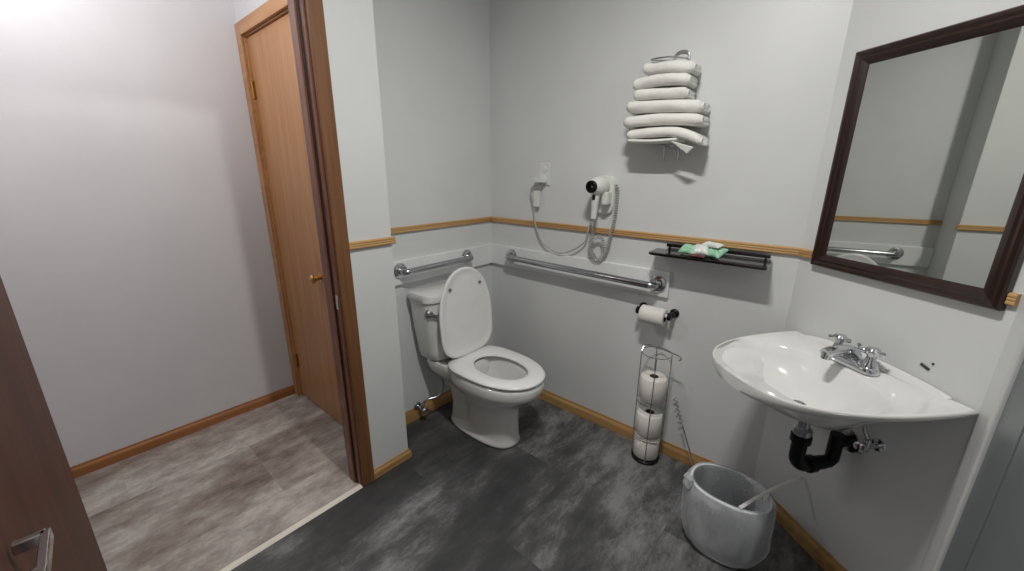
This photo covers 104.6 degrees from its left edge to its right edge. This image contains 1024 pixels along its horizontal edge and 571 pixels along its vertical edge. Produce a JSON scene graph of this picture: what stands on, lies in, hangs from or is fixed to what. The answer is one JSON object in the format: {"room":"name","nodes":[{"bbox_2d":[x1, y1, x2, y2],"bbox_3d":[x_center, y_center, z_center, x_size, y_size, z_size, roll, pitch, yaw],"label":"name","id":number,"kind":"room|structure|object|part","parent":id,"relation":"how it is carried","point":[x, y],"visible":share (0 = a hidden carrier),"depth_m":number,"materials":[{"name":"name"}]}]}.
{"room":"bathroom","nodes":[
{"label":"bathroom","id":0,"kind":"room"},
{"bbox_2d":[0,276,106,570],"bbox_3d":[-0.891,0.177,0.680,0.128,2.012,0.809,-14,21,-41],"label":"door","id":1,"kind":"structure","parent":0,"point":[45,525],"depth_m":0.80,"materials":[{"name":"brown wood"}]},
{"bbox_3d":[-0.655,0.382,0.533,0.129,0.063,0.044,15,22,42],"label":"lever","id":2,"kind":"part","parent":1,"relation":"part of","materials":[{"name":"silver metal"}]},
{"bbox_2d":[0,0,293,466],"bbox_3d":[-2.247,-0.231,1.344,0.100,2.440,2.515,14,21,39],"label":"wall","id":3,"kind":"structure","parent":0,"point":[137,271],"depth_m":1.84,"materials":[{"name":"paint"}]},
{"bbox_2d":[70,385,294,478],"bbox_3d":[-2.182,0.915,1.669,0.012,0.058,2.402,14,21,39],"label":"baseboard","id":4,"kind":"structure","parent":3,"relation":"attached to","point":[84,468],"depth_m":2.10,"materials":[{"name":"brown wood"}]},
{"bbox_2d":[233,0,300,394],"bbox_3d":[-1.123,-0.435,2.077,0.821,2.440,0.100,14,21,39],"label":"wall","id":5,"kind":"structure","parent":0,"point":[242,8],"depth_m":1.92,"materials":[{"name":"paint"}]},
{"bbox_2d":[234,0,302,395],"bbox_3d":[-1.090,-0.250,2.076,0.732,2.085,0.094,14,21,39],"label":"trim","id":6,"kind":"structure","parent":5,"relation":"attached to","point":[270,11],"depth_m":2.12,"materials":[{"name":"brown wood"}]},
{"bbox_2d":[247,13,341,424],"bbox_3d":[-1.114,-0.218,2.065,0.613,2.006,0.089,14,21,39],"label":"door","id":7,"kind":"structure","parent":5,"relation":"in","point":[274,85],"depth_m":2.03,"materials":[{"name":"brown wood"}]},
{"bbox_3d":[-0.983,-0.033,1.977,0.054,0.054,0.054,14,21,39],"label":"knob","id":8,"kind":"part","parent":7,"relation":"part of","materials":[{"name":"gold metal"}]},
{"bbox_2d":[322,0,407,468],"bbox_3d":[-1.181,-0.171,1.155,0.337,2.440,1.657,14,21,39],"label":"wall","id":9,"kind":"structure","parent":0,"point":[349,24],"depth_m":1.58,"materials":[{"name":"white paint"}]},
{"bbox_2d":[374,449,411,478],"bbox_3d":[-0.576,0.860,1.915,0.012,0.045,0.208,14,21,39],"label":"baseboard","id":10,"kind":"structure","parent":9,"relation":"attached to","point":[406,454],"depth_m":1.91,"materials":[{"name":"brown wood"}]},
{"bbox_2d":[372,0,492,411],"bbox_3d":[-0.442,-0.452,2.148,0.080,2.440,0.873,14,21,39],"label":"wall","id":11,"kind":"structure","parent":0,"point":[433,56],"depth_m":2.06,"materials":[{"name":"white paint"}]},
{"bbox_2d":[287,0,395,485],"bbox_3d":[-0.917,-0.041,1.322,0.128,2.100,1.147,14,21,39],"label":"door frame","id":12,"kind":"structure","parent":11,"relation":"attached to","point":[314,10],"depth_m":1.50,"materials":[{"name":"brown wood"}]},
{"bbox_3d":[-0.696,0.066,1.570,0.024,0.060,0.004,14,21,39],"label":"strike plate","id":13,"kind":"part","parent":12,"relation":"part of","materials":[{"name":"silver metal"}]},
{"bbox_2d":[405,389,452,424],"bbox_3d":[-0.413,0.693,2.446,0.012,0.075,0.873,14,21,39],"label":"baseboard","id":14,"kind":"structure","parent":11,"relation":"attached to","point":[445,397],"depth_m":2.36,"materials":[{"name":"brown wood"}]},
{"bbox_2d":[414,377,443,413],"bbox_3d":[-0.471,0.552,2.236,0.109,0.339,0.141,14,21,39],"label":"shutoff valve","id":15,"kind":"object","parent":11,"relation":"attached to","point":[418,405],"visible":0.73,"depth_m":2.25,"materials":[{"name":"silver metal"}]},
{"bbox_3d":[-0.489,0.705,2.231,0.018,0.040,0.040,14,21,39],"label":"valve handle","id":16,"kind":"part","parent":15,"relation":"part of","materials":[{"name":"silver metal"}]},
{"bbox_2d":[394,250,473,278],"bbox_3d":[-0.393,-0.117,2.156,0.068,0.085,0.545,14,21,39],"label":"grab bar","id":17,"kind":"object","parent":11,"relation":"attached to","point":[400,269],"visible":0.98,"depth_m":2.07,"materials":[{"name":"metal"}]},
{"bbox_2d":[390,217,491,233],"bbox_3d":[-0.407,-0.326,2.153,0.014,0.030,0.873,14,21,39],"label":"trim","id":18,"kind":"structure","parent":11,"relation":"attached to","point":[404,229],"depth_m":2.15,"materials":[{"name":"brown wood"}]},
{"bbox_2d":[393,243,492,285],"bbox_3d":[-0.406,-0.119,2.211,0.019,0.124,0.873,14,21,39],"label":"trim","id":19,"kind":"structure","parent":11,"relation":"attached to","point":[482,254],"depth_m":2.22,"materials":[{"name":"white paint"}]},
{"bbox_2d":[74,393,823,570],"bbox_3d":[-0.770,1.125,1.158,2.873,0.050,3.400,14,21,39],"label":"floor","id":20,"kind":"structure","parent":0,"point":[571,494],"depth_m":1.71,"materials":[{"name":"laminate"}]},
{"bbox_2d":[219,484,362,570],"bbox_3d":[-0.954,0.996,1.506,0.030,0.005,0.816,14,21,39],"label":"trim","id":21,"kind":"structure","parent":20,"relation":"on","point":[297,525],"depth_m":1.57,"materials":[{"name":"metal"}]},
{"bbox_2d":[408,267,544,448],"bbox_3d":[-0.142,0.366,2.086,0.713,0.904,0.445,14,21,39],"label":"toilet","id":22,"kind":"object","parent":20,"relation":"on","point":[452,317],"visible":1,"depth_m":2.06,"materials":[{"name":"white ceramic"}]},
{"bbox_3d":[-0.333,0.021,2.157,0.209,0.050,0.444,14,21,39],"label":"tank lid","id":23,"kind":"part","parent":22,"relation":"part of","materials":[{"name":"white ceramic"}]},
{"bbox_3d":[-0.337,0.207,2.213,0.196,0.337,0.424,14,21,39],"label":"tank","id":24,"kind":"part","parent":22,"relation":"part of","materials":[{"name":"white ceramic"}]},
{"bbox_3d":[-0.403,0.145,2.006,0.077,0.050,0.035,-5,17,-19],"label":"flush lever","id":25,"kind":"part","parent":22,"relation":"part of","materials":[{"name":"silver metal"}]},
{"bbox_3d":[-0.242,0.136,2.109,0.054,0.475,0.372,14,21,39],"label":"seat lid","id":26,"kind":"part","parent":22,"relation":"part of","materials":[{"name":"white plastic"}]},
{"bbox_3d":[-0.103,0.618,2.121,0.601,0.401,0.374,14,21,39],"label":"bowl","id":27,"kind":"part","parent":22,"relation":"part of","materials":[{"name":"white ceramic"}]},
{"bbox_2d":[631,344,681,464],"bbox_3d":[0.675,0.576,1.905,0.138,0.608,0.163,-2,16,-8],"label":"toilet paper stand","id":28,"kind":"object","parent":20,"relation":"on","point":[644,462],"visible":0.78,"depth_m":1.90,"materials":[{"name":"silver metal"}]},
{"bbox_2d":[633,430,659,460],"bbox_3d":[0.672,0.790,1.979,0.120,0.112,0.120,14,21,39],"label":"toilet paper roll","id":29,"kind":"object","parent":28,"relation":"on","point":[639,446],"visible":0.66,"depth_m":1.93,"materials":[{"name":"paper"}]},
{"bbox_2d":[635,405,662,438],"bbox_3d":[0.673,0.668,1.944,0.120,0.112,0.120,14,21,39],"label":"toilet paper roll","id":30,"kind":"object","parent":29,"relation":"on","point":[643,412],"visible":0.92,"depth_m":1.90,"materials":[{"name":"paper"}]},
{"bbox_2d":[639,370,667,403],"bbox_3d":[0.674,0.485,1.891,0.120,0.116,0.120,14,21,39],"label":"toilet paper roll","id":31,"kind":"object","parent":28,"relation":"on","point":[647,377],"visible":0.95,"depth_m":1.85,"materials":[{"name":"paper"}]},
{"bbox_2d":[673,398,693,465],"bbox_3d":[0.825,0.727,1.867,0.019,0.339,0.210,-6,17,-22],"label":"rod","id":32,"kind":"object","parent":20,"relation":"on","point":[675,398],"visible":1,"depth_m":1.87,"materials":[{"name":"silver metal"}]},
{"bbox_2d":[688,463,802,568],"bbox_3d":[0.871,0.854,1.519,0.335,0.289,0.344,14,21,39],"label":"waste bin","id":33,"kind":"object","parent":20,"relation":"on","point":[728,535],"depth_m":1.44,"materials":[{"name":"white plastic"}]},
{"bbox_2d":[681,462,776,568],"bbox_3d":[0.799,0.846,1.486,0.315,0.290,0.240,14,21,39],"label":"liner","id":34,"kind":"object","parent":33,"relation":"in","point":[762,549],"visible":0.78,"depth_m":1.48,"materials":[{"name":"white"}]},
{"bbox_3d":[0.941,0.742,1.429,0.363,0.024,0.013,-7,18,-25],"label":"plastic strip","id":35,"kind":"part","parent":33,"relation":"part of","materials":[{"name":"white plastic"}]},
{"bbox_2d":[489,0,853,477],"bbox_3d":[0.495,-0.403,1.996,1.714,2.440,0.100,14,21,39],"label":"wall","id":36,"kind":"structure","parent":0,"point":[563,73],"depth_m":1.81,"materials":[{"name":"white paint"}]},
{"bbox_2d":[539,163,550,184],"bbox_3d":[0.176,-0.604,2.146,0.072,0.116,0.010,14,21,39],"label":"wall outlet","id":37,"kind":"object","parent":36,"relation":"attached to","point":[544,168],"visible":0.83,"depth_m":2.14,"materials":[{"name":"white plastic"}]},
{"bbox_2d":[542,166,546,177],"bbox_3d":[0.174,-0.603,2.144,0.033,0.083,0.004,14,21,39],"label":"socket","id":38,"kind":"object","parent":37,"relation":"attached to","point":[544,168],"depth_m":2.14,"materials":[{"name":"white plastic"}]},
{"bbox_2d":[530,175,618,261],"bbox_3d":[0.273,-0.349,2.042,0.526,0.425,0.141,14,21,39],"label":"hair dryer","id":39,"kind":"object","parent":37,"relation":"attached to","point":[602,188],"visible":1,"depth_m":1.92,"materials":[{"name":"white plastic"}]},
{"bbox_3d":[0.261,-0.353,2.117,0.413,0.370,0.020,13,20,37],"label":"power cord","id":40,"kind":"part","parent":39,"relation":"part of","materials":[{"name":"white plastic"}]},
{"bbox_3d":[0.400,-0.385,1.897,0.040,0.131,0.039,14,21,39],"label":"handle","id":41,"kind":"part","parent":39,"relation":"part of","materials":[{"name":"white plastic"}]},
{"bbox_3d":[0.449,-0.304,1.960,0.130,0.385,0.082,1,16,1],"label":"coiled cord","id":42,"kind":"part","parent":39,"relation":"part of","materials":[{"name":"white plastic"}]},
{"bbox_3d":[0.454,-0.444,1.937,0.104,0.184,0.022,14,21,39],"label":"holder plate","id":43,"kind":"part","parent":39,"relation":"part of","materials":[{"name":"white plastic"}]},
{"bbox_2d":[492,244,670,297],"bbox_3d":[0.302,-0.103,2.170,1.114,0.124,0.019,14,21,39],"label":"trim","id":44,"kind":"structure","parent":36,"relation":"attached to","point":[499,251],"depth_m":2.09,"materials":[{"name":"white paint"}]},
{"bbox_2d":[505,249,666,292],"bbox_3d":[0.318,-0.087,2.100,0.979,0.092,0.068,14,21,39],"label":"grab bar","id":45,"kind":"object","parent":36,"relation":"attached to","point":[657,283],"visible":1,"depth_m":1.98,"materials":[{"name":"metal"}]},
{"bbox_2d":[537,389,717,466],"bbox_3d":[0.468,0.751,2.269,1.594,0.070,0.012,14,21,39],"label":"baseboard","id":46,"kind":"structure","parent":36,"relation":"attached to","point":[673,451],"depth_m":2.19,"materials":[{"name":"brown wood"}]},
{"bbox_2d":[491,216,799,255],"bbox_3d":[0.473,-0.270,1.975,1.594,0.030,0.014,14,21,39],"label":"trim","id":47,"kind":"structure","parent":36,"relation":"attached to","point":[786,250],"depth_m":1.80,"materials":[{"name":"brown wood"}]},
{"bbox_2d":[635,302,678,320],"bbox_3d":[0.674,0.124,1.858,0.191,0.043,0.086,14,21,39],"label":"toilet paper holder","id":48,"kind":"object","parent":36,"relation":"attached to","point":[674,313],"visible":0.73,"depth_m":1.83,"materials":[{"name":"black metal"}]},
{"bbox_3d":[0.618,0.111,1.904,0.043,0.043,0.086,14,21,39],"label":"post","id":49,"kind":"part","parent":48,"relation":"part of","materials":[{"name":"black plastic"}]},
{"bbox_2d":[638,304,667,326],"bbox_3d":[0.657,0.140,1.844,0.112,0.084,0.084,14,21,39],"label":"toilet paper roll","id":50,"kind":"object","parent":48,"relation":"hanging from","point":[648,314],"visible":0.94,"depth_m":1.81,"materials":[{"name":"paper"}]},
{"bbox_3d":[0.731,0.138,1.812,0.043,0.043,0.086,14,21,39],"label":"post","id":51,"kind":"part","parent":48,"relation":"part of","materials":[{"name":"black plastic"}]},
{"bbox_2d":[651,50,689,160],"bbox_3d":[0.628,-0.736,1.622,0.121,0.424,0.128,14,21,39],"label":"towel rack","id":52,"kind":"object","parent":36,"relation":"attached to","point":[687,51],"visible":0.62,"depth_m":1.59,"materials":[{"name":"silver metal"}]},
{"bbox_2d":[626,127,708,152],"bbox_3d":[0.637,-0.596,1.633,0.308,0.106,0.134,14,21,39],"label":"folded towel","id":53,"kind":"object","parent":52,"relation":"on","point":[655,135],"visible":1,"depth_m":1.58,"materials":[{"name":"white fabric"}]},
{"bbox_2d":[623,113,709,128],"bbox_3d":[0.629,-0.671,1.620,0.317,0.056,0.132,14,21,39],"label":"folded towel","id":54,"kind":"object","parent":53,"relation":"on","point":[688,120],"visible":0.92,"depth_m":1.57,"materials":[{"name":"white fabric"}]},
{"bbox_2d":[626,99,709,114],"bbox_3d":[0.631,-0.722,1.608,0.311,0.066,0.126,14,21,39],"label":"folded towel","id":55,"kind":"object","parent":54,"relation":"on","point":[675,105],"visible":0.87,"depth_m":1.55,"materials":[{"name":"white fabric"}]},
{"bbox_2d":[634,87,695,100],"bbox_3d":[0.619,-0.772,1.606,0.220,0.051,0.123,14,21,39],"label":"folded towel","id":56,"kind":"object","parent":55,"relation":"on","point":[671,93],"visible":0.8,"depth_m":1.56,"materials":[{"name":"white fabric"}]},
{"bbox_2d":[633,73,697,89],"bbox_3d":[0.615,-0.816,1.592,0.228,0.053,0.130,14,21,39],"label":"folded towel","id":57,"kind":"object","parent":56,"relation":"on","point":[665,80],"visible":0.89,"depth_m":1.54,"materials":[{"name":"white fabric"}]},
{"bbox_2d":[643,60,700,75],"bbox_3d":[0.635,-0.861,1.573,0.206,0.060,0.114,14,21,39],"label":"folded towel","id":58,"kind":"object","parent":57,"relation":"on","point":[692,68],"visible":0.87,"depth_m":1.53,"materials":[{"name":"white fabric"}]},
{"bbox_3d":[0.627,-0.903,1.578,0.148,0.017,0.082,-8,18,-26],"label":"arm","id":59,"kind":"part","parent":52,"relation":"part of","materials":[{"name":"silver metal"}]},
{"bbox_2d":[649,243,771,269],"bbox_3d":[0.807,-0.129,1.643,0.457,0.042,0.123,14,21,39],"label":"wall shelf","id":60,"kind":"object","parent":36,"relation":"attached to","point":[730,261],"visible":0.92,"depth_m":1.59,"materials":[{"name":"black metal"}]},
{"bbox_2d":[678,244,694,253],"bbox_3d":[0.754,-0.154,1.686,0.060,0.041,0.066,-13,20,-38],"label":"packet","id":61,"kind":"object","parent":60,"relation":"on","point":[686,248],"visible":0.8,"depth_m":1.68,"materials":[{"name":"green plastic"}]},
{"bbox_2d":[688,254,705,257],"bbox_3d":[0.761,-0.122,1.625,0.061,0.015,0.037,14,21,39],"label":"packet","id":62,"kind":"object","parent":60,"relation":"on","point":[690,255],"visible":1,"depth_m":1.61,"materials":[{"name":"red plastic"}]},
{"bbox_2d":[692,244,709,255],"bbox_3d":[0.791,-0.149,1.652,0.060,0.044,0.061,9,18,29],"label":"packet","id":63,"kind":"object","parent":60,"relation":"on","point":[699,249],"visible":0.8,"depth_m":1.64,"materials":[{"name":"white plastic"}]},
{"bbox_2d":[707,248,727,258],"bbox_3d":[0.835,-0.135,1.620,0.064,0.042,0.070,-9,18,-28],"label":"packet","id":64,"kind":"object","parent":60,"relation":"on","point":[712,252],"visible":0.77,"depth_m":1.60,"materials":[{"name":"green plastic"}]},
{"bbox_2d":[701,241,723,248],"bbox_3d":[0.826,-0.167,1.629,0.034,0.023,0.085,-6,17,-21],"label":"packet","id":65,"kind":"object","parent":64,"relation":"on","point":[708,243],"visible":1,"depth_m":1.61,"materials":[{"name":"white plastic"}]},
{"bbox_3d":[0.850,-0.147,1.656,0.400,0.014,0.010,14,21,39],"label":"rail","id":66,"kind":"part","parent":60,"relation":"part of","materials":[{"name":"black metal"}]},
{"bbox_2d":[753,0,1023,570],"bbox_3d":[1.206,-0.164,1.175,0.558,2.440,0.478,14,21,39],"label":"wall","id":67,"kind":"structure","parent":0,"point":[873,510],"depth_m":1.21,"materials":[{"name":"white paint"}]},
{"bbox_2d":[798,248,812,258],"bbox_3d":[1.082,-0.118,1.454,0.014,0.030,0.060,-3,16,-10],"label":"trim","id":68,"kind":"structure","parent":67,"relation":"attached to","point":[806,253],"depth_m":1.45,"materials":[{"name":"brown wood"}]},
{"bbox_2d":[774,499,847,570],"bbox_3d":[1.124,0.977,1.495,0.012,0.070,0.594,-2,16,-10],"label":"baseboard","id":69,"kind":"structure","parent":67,"relation":"attached to","point":[799,533],"depth_m":1.50,"materials":[{"name":"brown wood"}]},
{"bbox_2d":[712,330,978,430],"bbox_3d":[0.894,0.320,1.233,0.489,0.183,0.544,-2,16,-10],"label":"sink","id":70,"kind":"object","parent":67,"relation":"attached to","point":[785,371],"visible":0.94,"depth_m":1.20,"materials":[{"name":"white ceramic"}]},
{"bbox_2d":[788,421,859,472],"bbox_3d":[1.026,0.509,1.312,0.224,0.246,0.080,-3,16,-10],"label":"trap","id":71,"kind":"object","parent":70,"relation":"attached to","point":[801,434],"visible":0.91,"depth_m":1.31,"materials":[{"name":"plastic"}]},
{"bbox_2d":[820,333,885,375],"bbox_3d":[1.050,0.211,1.225,0.149,0.080,0.155,14,21,39],"label":"faucet","id":72,"kind":"object","parent":70,"relation":"on","point":[850,356],"visible":1,"depth_m":1.21,"materials":[{"name":"silver metal"}]},
{"bbox_3d":[1.056,0.189,1.279,0.050,0.067,0.050,2,16,5],"label":"handle","id":73,"kind":"part","parent":72,"relation":"part of","materials":[{"name":"silver metal"}]},
{"bbox_3d":[1.022,0.214,1.224,0.143,0.062,0.042,-3,16,-12],"label":"spout","id":74,"kind":"part","parent":72,"relation":"part of","materials":[{"name":"silver metal"}]},
{"bbox_3d":[1.065,0.236,1.241,0.054,0.023,0.156,-2,16,-9],"label":"plate","id":75,"kind":"part","parent":72,"relation":"part of","materials":[{"name":"silver metal"}]},
{"bbox_3d":[1.074,0.217,1.183,0.050,0.067,0.050,2,16,5],"label":"handle","id":76,"kind":"part","parent":72,"relation":"part of","materials":[{"name":"silver metal"}]},
{"bbox_2d":[853,426,885,453],"bbox_3d":[1.114,0.433,1.226,0.077,0.187,0.057,-2,16,-7],"label":"supply valve","id":77,"kind":"object","parent":67,"relation":"attached to","point":[863,447],"visible":0.68,"depth_m":1.23,"materials":[{"name":"silver metal"}]},
{"bbox_3d":[1.085,0.506,1.232,0.016,0.038,0.037,-2,16,-10],"label":"valve handle","id":78,"kind":"part","parent":77,"relation":"part of","materials":[{"name":"silver metal"}]},
{"bbox_2d":[810,4,1023,310],"bbox_3d":[1.127,-0.335,1.094,0.024,0.681,0.509,-2,16,-10],"label":"mirror","id":79,"kind":"object","parent":67,"relation":"attached to","point":[924,193],"visible":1,"depth_m":1.06,"materials":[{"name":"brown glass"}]},
{"bbox_3d":[1.125,-0.029,1.181,0.025,0.044,0.509,-2,16,-10],"label":"frame rail","id":80,"kind":"part","parent":79,"relation":"part of","materials":[{"name":"brown wood"}]},
{"bbox_3d":[1.129,-0.641,1.006,0.025,0.044,0.509,-2,16,-10],"label":"frame rail","id":81,"kind":"part","parent":79,"relation":"part of","materials":[{"name":"brown wood"}]},
{"bbox_2d":[920,363,929,369],"bbox_3d":[1.160,0.228,1.112,0.004,0.014,0.024,-3,16,-10],"label":"plug","id":82,"kind":"object","parent":67,"relation":"attached to","point":[921,364],"visible":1,"depth_m":1.11,"materials":[{"name":"black plastic"}]},
{"bbox_2d":[1004,292,1021,306],"bbox_3d":[1.178,0.033,0.930,0.014,0.030,0.016,-2,16,-10],"label":"trim","id":83,"kind":"structure","parent":67,"relation":"attached to","point":[1013,299],"depth_m":0.93,"materials":[{"name":"brown wood"}]},
{"bbox_2d":[919,294,1023,570],"bbox_3d":[0.553,0.141,0.099,0.100,2.440,2.072,14,21,39],"label":"wall","id":84,"kind":"structure","parent":0,"point":[1016,331],"depth_m":0.98,"materials":[{"name":"white paint"}]},
{"bbox_2d":[931,332,1023,570],"bbox_3d":[0.810,0.267,0.555,0.029,1.950,0.723,14,21,39],"label":"shower panel","id":85,"kind":"object","parent":84,"relation":"attached to","point":[985,530],"visible":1,"depth_m":0.79,"materials":[{"name":"white plastic"}]}
]}

